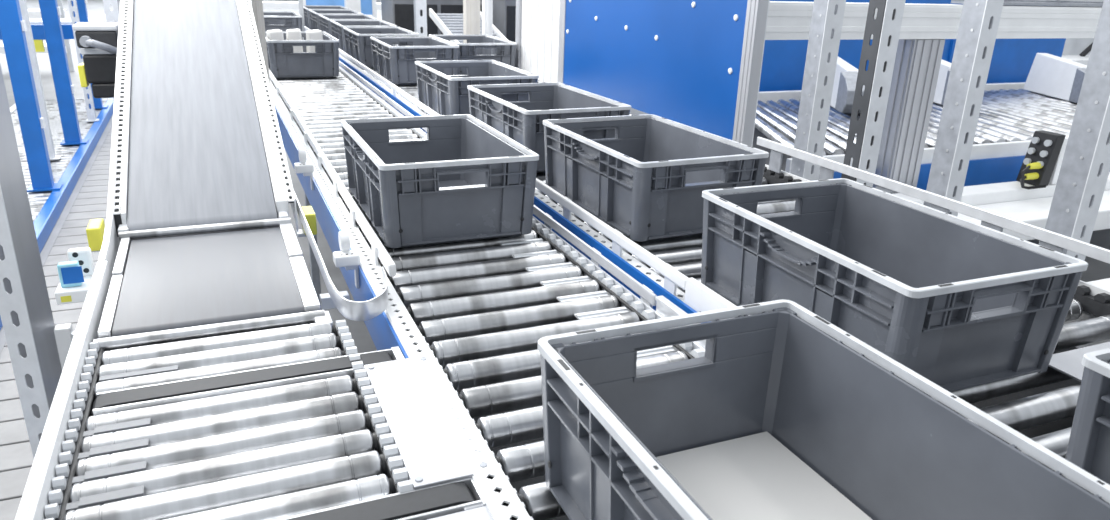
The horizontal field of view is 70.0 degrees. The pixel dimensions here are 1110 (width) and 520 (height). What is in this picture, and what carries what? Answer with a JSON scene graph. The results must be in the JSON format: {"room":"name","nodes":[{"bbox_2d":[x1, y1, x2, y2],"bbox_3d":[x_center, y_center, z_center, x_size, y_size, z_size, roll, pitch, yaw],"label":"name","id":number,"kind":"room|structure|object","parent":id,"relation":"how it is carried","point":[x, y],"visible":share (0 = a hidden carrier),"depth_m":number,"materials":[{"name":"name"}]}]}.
{"room":"distribution center","nodes":[
{"label":"distribution center","id":0,"kind":"room"},
{"bbox_2d":[0,0,1109,352],"bbox_3d":[-4.418,-3.937,14.866,30.000,0.100,38.000,-7,22,-22],"label":"floor","id":1,"kind":"structure","parent":0,"point":[1096,269],"depth_m":5.16,"materials":[{"name":"concrete"}]},
{"bbox_2d":[0,0,74,71],"bbox_3d":[-9.860,-3.438,9.441,6.880,2.400,0.612,-7,22,-22],"label":"storage rack","id":2,"kind":"object","parent":1,"relation":"on","point":[33,13],"visible":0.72,"depth_m":10.69,"materials":[{"name":"white metal"}]},
{"bbox_2d":[0,42,71,53],"bbox_3d":[-9.888,-2.590,9.756,6.800,0.090,0.612,-7,22,-22],"label":"shelf","id":3,"kind":"object","parent":2,"relation":"attached to","point":[67,45],"depth_m":10.76,"materials":[{"name":"white metal"}]},
{"bbox_2d":[28,9,66,17],"bbox_3d":[-9.874,-3.011,9.599,6.800,0.090,0.612,-7,22,-22],"label":"shelf","id":4,"kind":"object","parent":2,"relation":"attached to","point":[33,13],"depth_m":10.52,"materials":[{"name":"white metal"}]},
{"bbox_2d":[0,126,111,519],"bbox_3d":[-2.886,-0.408,5.329,0.610,0.009,8.077,-7,22,-22],"label":"walkway","id":5,"kind":"object","parent":1,"relation":"on","point":[16,456],"visible":0.3,"depth_m":3.57,"materials":[{"name":"white metal"}]},
{"bbox_2d":[0,64,61,457],"bbox_3d":[-1.448,-0.215,2.054,0.139,2.016,0.144,4,20,5],"label":"post","id":6,"kind":"object","parent":5,"relation":"on","point":[27,320],"visible":0.56,"depth_m":2.15,"materials":[{"name":"metal"}]},
{"bbox_2d":[54,323,74,369],"bbox_3d":[-1.380,0.289,2.277,0.066,0.220,0.044,-7,22,-22],"label":"clamp","id":7,"kind":"object","parent":6,"relation":"attached to","point":[64,333],"visible":0.38,"depth_m":2.23,"materials":[{"name":"white paint"}]},
{"bbox_2d":[103,0,119,22],"bbox_3d":[-3.501,-1.994,6.256,0.170,2.280,0.136,-7,22,-22],"label":"post","id":8,"kind":"object","parent":5,"relation":"on","point":[110,16],"visible":0.08,"depth_m":6.23,"materials":[{"name":"metal"}]},
{"bbox_2d":[0,98,113,329],"bbox_3d":[-3.740,-0.461,5.284,0.895,0.090,7.700,-7,22,-22],"label":"conveyor","id":9,"kind":"object","parent":1,"relation":"on","point":[46,207],"visible":0.44,"depth_m":6.00,"materials":[{"name":"blue metal"}]},
{"bbox_2d":[0,0,62,191],"bbox_3d":[-3.323,-1.504,4.838,0.185,2.200,0.150,-7,22,-22],"label":"post","id":10,"kind":"object","parent":9,"relation":"on","point":[13,28],"visible":0.98,"depth_m":4.97,"materials":[{"name":"metal"}]},
{"bbox_2d":[19,0,60,159],"bbox_3d":[-3.772,-1.817,5.561,0.153,2.250,0.119,-7,22,-22],"label":"post","id":11,"kind":"object","parent":9,"relation":"on","point":[23,5],"visible":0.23,"depth_m":5.74,"materials":[{"name":"metal"}]},
{"bbox_2d":[38,0,88,144],"bbox_3d":[-3.896,-1.991,6.101,0.185,2.200,0.150,-7,22,-22],"label":"post","id":12,"kind":"object","parent":9,"relation":"on","point":[50,11],"visible":1,"depth_m":6.25,"materials":[{"name":"metal"}]},
{"bbox_2d":[68,0,98,121],"bbox_3d":[-4.250,-2.261,6.976,0.102,2.070,0.102,-7,22,-22],"label":"post","id":13,"kind":"object","parent":9,"relation":"on","point":[91,115],"visible":0.62,"depth_m":7.20,"materials":[{"name":"metal"}]},
{"bbox_2d":[71,0,107,108],"bbox_3d":[-4.570,-2.565,7.587,0.185,2.200,0.150,-7,22,-22],"label":"post","id":14,"kind":"object","parent":9,"relation":"on","point":[81,4],"visible":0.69,"depth_m":7.64,"materials":[{"name":"metal"}]},
{"bbox_2d":[0,14,114,51],"bbox_3d":[-5.646,-2.134,8.486,2.399,0.880,1.365,-7,22,-22],"label":"conveyor","id":15,"kind":"object","parent":1,"relation":"on","point":[37,28],"visible":0.16,"depth_m":7.97,"materials":[{"name":"metal"}]},
{"bbox_2d":[93,0,349,351],"bbox_3d":[-1.341,-0.593,3.062,0.527,2.030,3.780,-7,22,-22],"label":"conveyor","id":16,"kind":"object","parent":1,"relation":"on","point":[200,240],"visible":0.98,"depth_m":2.11,"materials":[{"name":"metal"}]},
{"bbox_2d":[55,247,94,304],"bbox_3d":[-1.074,0.033,1.794,0.095,0.095,0.111,-7,22,-22],"label":"sensor","id":17,"kind":"object","parent":16,"relation":"attached to","point":[75,280],"visible":0.77,"depth_m":1.76,"materials":[{"name":"white paint"}]},
{"bbox_2d":[72,22,118,99],"bbox_3d":[-1.767,-0.712,3.154,0.210,0.438,0.190,-7,22,-22],"label":"motor","id":18,"kind":"object","parent":16,"relation":"attached to","point":[97,42],"visible":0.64,"depth_m":3.07,"materials":[{"name":"black plastic"}]},
{"bbox_2d":[86,218,104,251],"bbox_3d":[-1.156,-0.062,2.036,0.072,0.070,0.090,-7,22,-22],"label":"sensor box","id":19,"kind":"object","parent":16,"relation":"attached to","point":[95,229],"visible":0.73,"depth_m":1.99,"materials":[{"name":"yellow plastic"}]},
{"bbox_2d":[296,206,316,236],"bbox_3d":[-0.695,-0.104,2.205,0.050,0.070,0.090,-7,22,-22],"label":"sensor box","id":20,"kind":"object","parent":16,"relation":"attached to","point":[308,211],"visible":0.72,"depth_m":2.18,"materials":[{"name":"yellow plastic"}]},
{"bbox_2d":[15,260,493,519],"bbox_3d":[-0.400,0.709,1.215,0.587,0.931,1.830,-7,22,-22],"label":"conveyor","id":21,"kind":"object","parent":1,"relation":"on","point":[291,422],"visible":1,"depth_m":1.18,"materials":[{"name":"silver metal"}]},
{"bbox_2d":[251,0,274,138],"bbox_3d":[-1.393,-0.950,3.774,0.092,2.200,0.100,-7,22,-22],"label":"rail","id":22,"kind":"object","parent":1,"relation":"on","point":[257,5],"visible":0.09,"depth_m":3.70,"materials":[{"name":"grey metal"}]},
{"bbox_2d":[298,0,304,31],"bbox_3d":[-2.266,-2.206,7.083,0.068,2.200,0.100,-7,22,-22],"label":"slim post","id":23,"kind":"object","parent":1,"relation":"on","point":[301,10],"visible":0.18,"depth_m":7.06,"materials":[{"name":"white metal"}]},
{"bbox_2d":[251,1,380,9],"bbox_3d":[-3.899,-4.521,12.891,3.680,2.400,0.612,-7,22,-22],"label":"storage rack","id":24,"kind":"object","parent":1,"relation":"on","point":[266,4],"visible":0.02,"depth_m":12.57,"materials":[{"name":"white metal"}]},
{"bbox_2d":[303,0,376,17],"bbox_3d":[-2.543,-2.952,9.358,0.860,2.000,0.060,-7,22,-22],"label":"panel","id":25,"kind":"object","parent":1,"relation":"on","point":[368,7],"visible":0.26,"depth_m":9.42,"materials":[{"name":"blue paint"}]},
{"bbox_2d":[344,0,360,12],"bbox_3d":[-2.277,-2.884,8.911,0.320,2.200,0.240,-7,22,-22],"label":"slim post","id":26,"kind":"object","parent":1,"relation":"on","point":[355,5],"visible":0.17,"depth_m":8.87,"materials":[{"name":"white metal"}]},
{"bbox_2d":[414,0,426,36],"bbox_3d":[-1.244,-2.134,7.341,0.170,1.950,0.136,-7,22,-22],"label":"post","id":27,"kind":"object","parent":1,"relation":"on","point":[419,21],"visible":0.25,"depth_m":7.27,"materials":[{"name":"metal"}]},
{"bbox_2d":[381,0,481,36],"bbox_3d":[-1.378,-2.367,8.934,1.060,1.270,0.665,-7,22,-22],"label":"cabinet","id":28,"kind":"object","parent":1,"relation":"on","point":[400,13],"visible":0.28,"depth_m":8.48,"materials":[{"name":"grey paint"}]},
{"bbox_2d":[429,8,508,42],"bbox_3d":[-0.823,-1.787,7.608,0.520,1.140,1.000,-7,22,-22],"label":"conveyor","id":29,"kind":"object","parent":1,"relation":"on","point":[449,24],"visible":0.36,"depth_m":7.51,"materials":[{"name":"metal"}]},
{"bbox_2d":[463,0,479,42],"bbox_3d":[-0.673,-1.903,6.409,0.240,2.200,0.160,-7,22,-22],"label":"slim post","id":30,"kind":"object","parent":1,"relation":"on","point":[471,8],"visible":0.17,"depth_m":6.35,"materials":[{"name":"white metal"}]},
{"bbox_2d":[254,37,705,519],"bbox_3d":[-1.147,-0.367,4.023,0.629,0.949,7.950,-7,22,-22],"label":"conveyor","id":31,"kind":"object","parent":1,"relation":"on","point":[478,311],"depth_m":1.69,"materials":[{"name":"silver metal"}]},
{"bbox_2d":[249,11,302,39],"bbox_3d":[-2.361,-1.960,6.669,0.400,0.220,0.600,-7,22,-22],"label":"crate","id":32,"kind":"object","parent":31,"relation":"on","point":[285,20],"visible":0.39,"depth_m":6.45,"materials":[{"name":"grey plastic"}]},
{"bbox_2d":[265,32,338,78],"bbox_3d":[-1.566,-1.261,4.855,0.400,0.220,0.600,-7,22,-22],"label":"crate","id":33,"kind":"object","parent":31,"relation":"on","point":[283,62],"visible":0.74,"depth_m":4.62,"materials":[{"name":"grey plastic"}]},
{"bbox_2d":[266,29,283,39],"bbox_3d":[-1.704,-1.287,4.840,0.100,0.233,0.079,-12,24,-33],"label":"packet","id":34,"kind":"object","parent":33,"relation":"in","point":[276,34],"visible":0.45,"depth_m":4.79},
{"bbox_2d":[286,29,302,51],"bbox_3d":[-1.618,-1.317,4.927,0.100,0.233,0.079,-4,21,-17],"label":"packet","id":35,"kind":"object","parent":33,"relation":"in","point":[291,34],"visible":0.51,"depth_m":4.88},
{"bbox_2d":[306,29,322,51],"bbox_3d":[-1.489,-1.309,4.918,0.100,0.233,0.079,-12,24,-33],"label":"packet","id":36,"kind":"object","parent":33,"relation":"in","point":[316,34],"visible":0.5,"depth_m":4.87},
{"bbox_2d":[294,148,313,189],"bbox_3d":[-0.804,-0.291,2.536,0.056,0.132,0.062,-7,22,-22],"label":"sensor","id":37,"kind":"object","parent":31,"relation":"attached to","point":[307,168],"visible":1,"depth_m":2.51,"materials":[{"name":"white paint"}]},
{"bbox_2d":[333,231,359,287],"bbox_3d":[-0.485,0.000,1.839,0.056,0.132,0.062,-7,22,-22],"label":"sensor","id":38,"kind":"object","parent":31,"relation":"attached to","point":[347,258],"visible":1,"depth_m":1.82,"materials":[{"name":"white paint"}]},
{"bbox_2d":[341,114,538,247],"bbox_3d":[-0.339,-0.235,2.199,0.400,0.220,0.600,-7,22,-22],"label":"crate","id":39,"kind":"object","parent":31,"relation":"on","point":[461,182],"visible":1,"depth_m":2.00,"materials":[{"name":"grey plastic"}]},
{"bbox_2d":[538,299,1109,519],"bbox_3d":[0.271,0.280,0.865,0.400,0.220,0.600,-7,22,-22],"label":"crate","id":40,"kind":"object","parent":31,"relation":"on","point":[893,450],"visible":0.98,"depth_m":1.01,"materials":[{"name":"grey plastic"}]},
{"bbox_2d":[656,432,871,519],"bbox_3d":[0.268,0.363,0.896,0.330,0.004,0.530,-7,22,-22],"label":"cardboard sheet","id":41,"kind":"object","parent":40,"relation":"in","point":[755,476],"visible":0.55,"depth_m":1.06,"materials":[{"name":"white cardboard"}]},
{"bbox_2d":[482,0,492,35],"bbox_3d":[-0.480,-1.605,5.622,0.120,2.200,0.120,-7,22,-22],"label":"slim post","id":42,"kind":"object","parent":1,"relation":"on","point":[487,5],"visible":0.17,"depth_m":5.56,"materials":[{"name":"white metal"}]},
{"bbox_2d":[493,0,544,82],"bbox_3d":[-0.230,-2.252,8.684,0.960,1.300,0.665,-7,22,-22],"label":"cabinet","id":43,"kind":"object","parent":1,"relation":"on","point":[504,11],"visible":0.08,"depth_m":8.17,"materials":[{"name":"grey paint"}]},
{"bbox_2d":[515,0,768,145],"bbox_3d":[0.239,-0.804,3.959,0.060,1.900,2.380,-7,22,-22],"label":"panel","id":44,"kind":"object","parent":1,"relation":"on","point":[696,64],"depth_m":3.40,"materials":[{"name":"blue paint"}]},
{"bbox_2d":[305,26,1109,471],"bbox_3d":[-0.572,-0.660,4.753,0.993,1.028,8.950,-7,22,-22],"label":"conveyor","id":45,"kind":"object","parent":1,"relation":"on","point":[1041,407],"visible":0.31,"depth_m":1.79,"materials":[{"name":"silver metal"}]},
{"bbox_2d":[303,5,350,29],"bbox_3d":[-2.251,-2.366,7.773,0.400,0.220,0.600,-7,22,-22],"label":"crate","id":46,"kind":"object","parent":45,"relation":"on","point":[306,8],"visible":0.33,"depth_m":7.80,"materials":[{"name":"grey plastic"}]},
{"bbox_2d":[309,9,362,29],"bbox_3d":[-1.986,-2.140,7.189,0.400,0.220,0.600,-7,22,-22],"label":"crate","id":47,"kind":"object","parent":45,"relation":"on","point":[313,13],"visible":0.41,"depth_m":7.33,"materials":[{"name":"grey plastic"}]},
{"bbox_2d":[318,14,378,35],"bbox_3d":[-1.721,-1.915,6.604,0.400,0.220,0.600,-7,22,-22],"label":"crate","id":48,"kind":"object","parent":45,"relation":"on","point":[324,19],"visible":0.38,"depth_m":6.74,"materials":[{"name":"grey plastic"}]},
{"bbox_2d":[330,20,396,52],"bbox_3d":[-1.456,-1.689,6.020,0.400,0.220,0.600,-7,22,-22],"label":"crate","id":49,"kind":"object","parent":45,"relation":"on","point":[337,26],"visible":0.41,"depth_m":6.08,"materials":[{"name":"grey plastic"}]},
{"bbox_2d":[343,27,418,67],"bbox_3d":[-1.193,-1.456,5.415,0.400,0.220,0.600,-7,22,-22],"label":"crate","id":50,"kind":"object","parent":45,"relation":"on","point":[357,43],"visible":0.52,"depth_m":5.22,"materials":[{"name":"grey plastic"}]},
{"bbox_2d":[370,36,458,84],"bbox_3d":[-0.850,-1.202,4.761,0.400,0.220,0.600,-7,22,-22],"label":"crate","id":51,"kind":"object","parent":45,"relation":"on","point":[396,64],"visible":0.8,"depth_m":4.54,"materials":[{"name":"grey plastic"}]},
{"bbox_2d":[429,34,516,74],"bbox_3d":[-0.531,-1.293,5.033,0.400,0.220,0.600,-7,22,-22],"label":"crate","id":52,"kind":"object","parent":45,"relation":"on","point":[478,46],"visible":0.49,"depth_m":4.82,"materials":[{"name":"grey plastic"}]},
{"bbox_2d":[415,60,538,114],"bbox_3d":[-0.372,-0.769,3.634,0.400,0.220,0.600,-7,22,-23],"label":"crate","id":53,"kind":"object","parent":45,"relation":"on","point":[444,94],"visible":0.62,"depth_m":3.49,"materials":[{"name":"grey plastic"}]},
{"bbox_2d":[467,82,631,172],"bbox_3d":[-0.041,-0.502,2.946,0.400,0.220,0.600,-8,22,-24],"label":"crate","id":54,"kind":"object","parent":45,"relation":"on","point":[521,121],"visible":0.59,"depth_m":2.86,"materials":[{"name":"grey plastic"}]},
{"bbox_2d":[543,114,768,241],"bbox_3d":[0.261,-0.254,2.303,0.400,0.220,0.600,-7,22,-24],"label":"crate","id":55,"kind":"object","parent":45,"relation":"on","point":[647,182],"visible":0.9,"depth_m":2.15,"materials":[{"name":"grey plastic"}]},
{"bbox_2d":[701,178,1087,396],"bbox_3d":[0.609,0.030,1.567,0.400,0.220,0.600,-7,22,-22],"label":"crate","id":56,"kind":"object","parent":45,"relation":"on","point":[959,303],"visible":0.91,"depth_m":1.46,"materials":[{"name":"grey plastic"}]},
{"bbox_2d":[951,347,1080,471],"bbox_3d":[-0.569,-0.916,4.655,0.840,0.005,8.950,-7,22,-22],"label":"rollers","id":57,"kind":"object","parent":45,"relation":"on","point":[1032,432],"depth_m":1.55,"materials":[{"name":"metal"}]},
{"bbox_2d":[1065,348,1109,504],"bbox_3d":[0.967,0.301,0.869,0.400,0.220,0.600,-7,22,-22],"label":"crate","id":58,"kind":"object","parent":45,"relation":"on","point":[1088,448],"visible":0.6,"depth_m":1.02,"materials":[{"name":"grey plastic"}]},
{"bbox_2d":[751,0,769,146],"bbox_3d":[0.719,-0.451,3.085,0.119,1.875,0.119,-7,22,-22],"label":"post","id":59,"kind":"object","parent":1,"relation":"on","point":[769,0],"visible":0.03,"depth_m":2.97,"materials":[{"name":"metal"}]},
{"bbox_2d":[790,0,845,180],"bbox_3d":[0.871,-0.322,2.750,0.119,1.875,0.119,-7,22,-22],"label":"post","id":60,"kind":"object","parent":1,"relation":"on","point":[827,15],"visible":0.37,"depth_m":2.63,"materials":[{"name":"metal"}]},
{"bbox_2d":[630,82,1076,189],"bbox_3d":[3.015,-0.620,5.263,5.050,0.820,1.705,-7,22,-22],"label":"conveyor","id":61,"kind":"object","parent":1,"relation":"on","point":[1010,115],"visible":0.21,"depth_m":4.42,"materials":[{"name":"metal"}]},
{"bbox_2d":[752,128,826,170],"bbox_3d":[3.025,-0.851,5.173,5.050,0.005,1.604,-7,22,-22],"label":"rail","id":62,"kind":"object","parent":61,"relation":"on","point":[757,133],"depth_m":4.36,"materials":[{"name":"metal"}]},
{"bbox_2d":[830,57,864,113],"bbox_3d":[1.783,-1.099,4.922,0.150,0.270,0.750,3,20,2],"label":"deflector","id":63,"kind":"object","parent":61,"relation":"on","point":[845,79],"visible":0.47,"depth_m":4.69,"materials":[{"name":"white paint"}]},
{"bbox_2d":[933,59,951,104],"bbox_3d":[2.555,-1.184,5.220,0.150,0.270,0.750,1,20,-2],"label":"deflector","id":64,"kind":"object","parent":61,"relation":"on","point":[945,66],"visible":0.13,"depth_m":5.14,"materials":[{"name":"white paint"}]},
{"bbox_2d":[1023,53,1086,102],"bbox_3d":[3.599,-1.278,5.564,0.150,0.270,0.750,1,20,-2],"label":"deflector","id":65,"kind":"object","parent":61,"relation":"on","point":[1049,75],"visible":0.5,"depth_m":5.62,"materials":[{"name":"white paint"}]},
{"bbox_2d":[841,0,905,186],"bbox_3d":[0.966,-0.240,2.539,0.119,1.875,0.119,-7,22,-22],"label":"post","id":66,"kind":"object","parent":1,"relation":"on","point":[885,29],"visible":0.3,"depth_m":2.41,"materials":[{"name":"metal"}]},
{"bbox_2d":[873,39,944,193],"bbox_3d":[1.560,-0.359,3.712,0.200,1.320,0.200,-7,22,-22],"label":"column","id":67,"kind":"structure","parent":1,"relation":"on","point":[917,64],"depth_m":3.51,"materials":[{"name":"metal"}]},
{"bbox_2d":[765,1,1101,39],"bbox_3d":[2.668,-1.155,3.849,4.235,0.148,0.108,-7,22,-22],"label":"beam","id":68,"kind":"structure","parent":67,"relation":"on","point":[787,20],"depth_m":3.38,"materials":[{"name":"metal"}]},
{"bbox_2d":[951,0,1103,6],"bbox_3d":[2.946,-1.290,3.923,2.562,0.070,0.100,-7,22,-22],"label":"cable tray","id":69,"kind":"object","parent":68,"relation":"on","point":[1096,3],"visible":0.78,"depth_m":3.64,"materials":[{"name":"metal"}]},
{"bbox_2d":[759,0,1065,91],"bbox_3d":[2.589,-1.266,5.987,3.450,1.500,0.050,-7,22,-22],"label":"wall","id":70,"kind":"structure","parent":1,"relation":"on","point":[783,63],"depth_m":5.72,"materials":[{"name":"blue paint"}]},
{"bbox_2d":[923,0,1003,215],"bbox_3d":[1.095,-0.131,2.256,0.102,1.875,0.119,-7,22,-22],"label":"post","id":71,"kind":"object","parent":1,"relation":"on","point":[980,19],"visible":0.28,"depth_m":2.12,"materials":[{"name":"metal"}]},
{"bbox_2d":[893,172,1109,290],"bbox_3d":[3.349,-0.039,3.948,5.150,0.665,0.880,-7,22,-22],"label":"support stand","id":72,"kind":"object","parent":1,"relation":"on","point":[1008,199],"visible":0.02,"depth_m":3.58,"materials":[{"name":"white paint"}]},
{"bbox_2d":[1016,130,1068,188],"bbox_3d":[2.297,-0.475,3.727,0.357,0.240,0.152,-7,22,-22],"label":"control panel","id":73,"kind":"object","parent":72,"relation":"on","point":[1042,162],"visible":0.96,"depth_m":3.71,"materials":[{"name":"black plastic"}]},
{"bbox_2d":[1023,158,1031,164],"bbox_3d":[2.246,-0.469,3.762,0.024,0.030,0.032,-7,22,-22],"label":"socket","id":74,"kind":"object","parent":73,"relation":"attached to","point":[1026,161],"depth_m":3.76,"materials":[{"name":"grey paint"}]},
{"bbox_2d":[1027,148,1035,153],"bbox_3d":[2.257,-0.516,3.748,0.024,0.030,0.032,-7,22,-22],"label":"socket","id":75,"kind":"object","parent":73,"relation":"attached to","point":[1030,150],"depth_m":3.74,"materials":[{"name":"grey paint"}]},
{"bbox_2d":[1031,137,1039,143],"bbox_3d":[2.268,-0.565,3.735,0.024,0.030,0.032,-7,22,-22],"label":"socket","id":76,"kind":"object","parent":73,"relation":"attached to","point":[1035,140],"depth_m":3.73,"materials":[{"name":"grey paint"}]},
{"bbox_2d":[1040,151,1047,156],"bbox_3d":[2.282,-0.495,3.693,0.024,0.030,0.032,-7,22,-22],"label":"socket","id":77,"kind":"object","parent":73,"relation":"attached to","point":[1042,153],"depth_m":3.69,"materials":[{"name":"grey paint"}]},
{"bbox_2d":[1044,140,1051,146],"bbox_3d":[2.293,-0.543,3.680,0.024,0.030,0.032,-7,22,-22],"label":"socket","id":78,"kind":"object","parent":73,"relation":"attached to","point":[1047,143],"depth_m":3.67,"materials":[{"name":"grey paint"}]},
{"bbox_2d":[1045,0,1109,260],"bbox_3d":[1.239,-0.008,1.938,0.119,1.875,0.119,-7,22,-22],"label":"post","id":79,"kind":"object","parent":1,"relation":"on","point":[1085,167],"visible":0.37,"depth_m":1.83,"materials":[{"name":"metal"}]},
{"bbox_2d":[1061,6,1093,64],"bbox_3d":[5.366,-1.920,7.978,1.800,1.514,0.800,-7,22,-22],"label":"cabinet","id":80,"kind":"object","parent":1,"relation":"on","point":[1078,50],"visible":0.08,"depth_m":7.77,"materials":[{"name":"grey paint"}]},
{"bbox_2d":[1061,55,1089,64],"bbox_3d":[5.471,-1.962,7.777,1.750,0.060,0.400,-7,22,-22],"label":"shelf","id":81,"kind":"object","parent":80,"relation":"attached to","point":[1083,59],"depth_m":7.50,"materials":[{"name":"white paint"}]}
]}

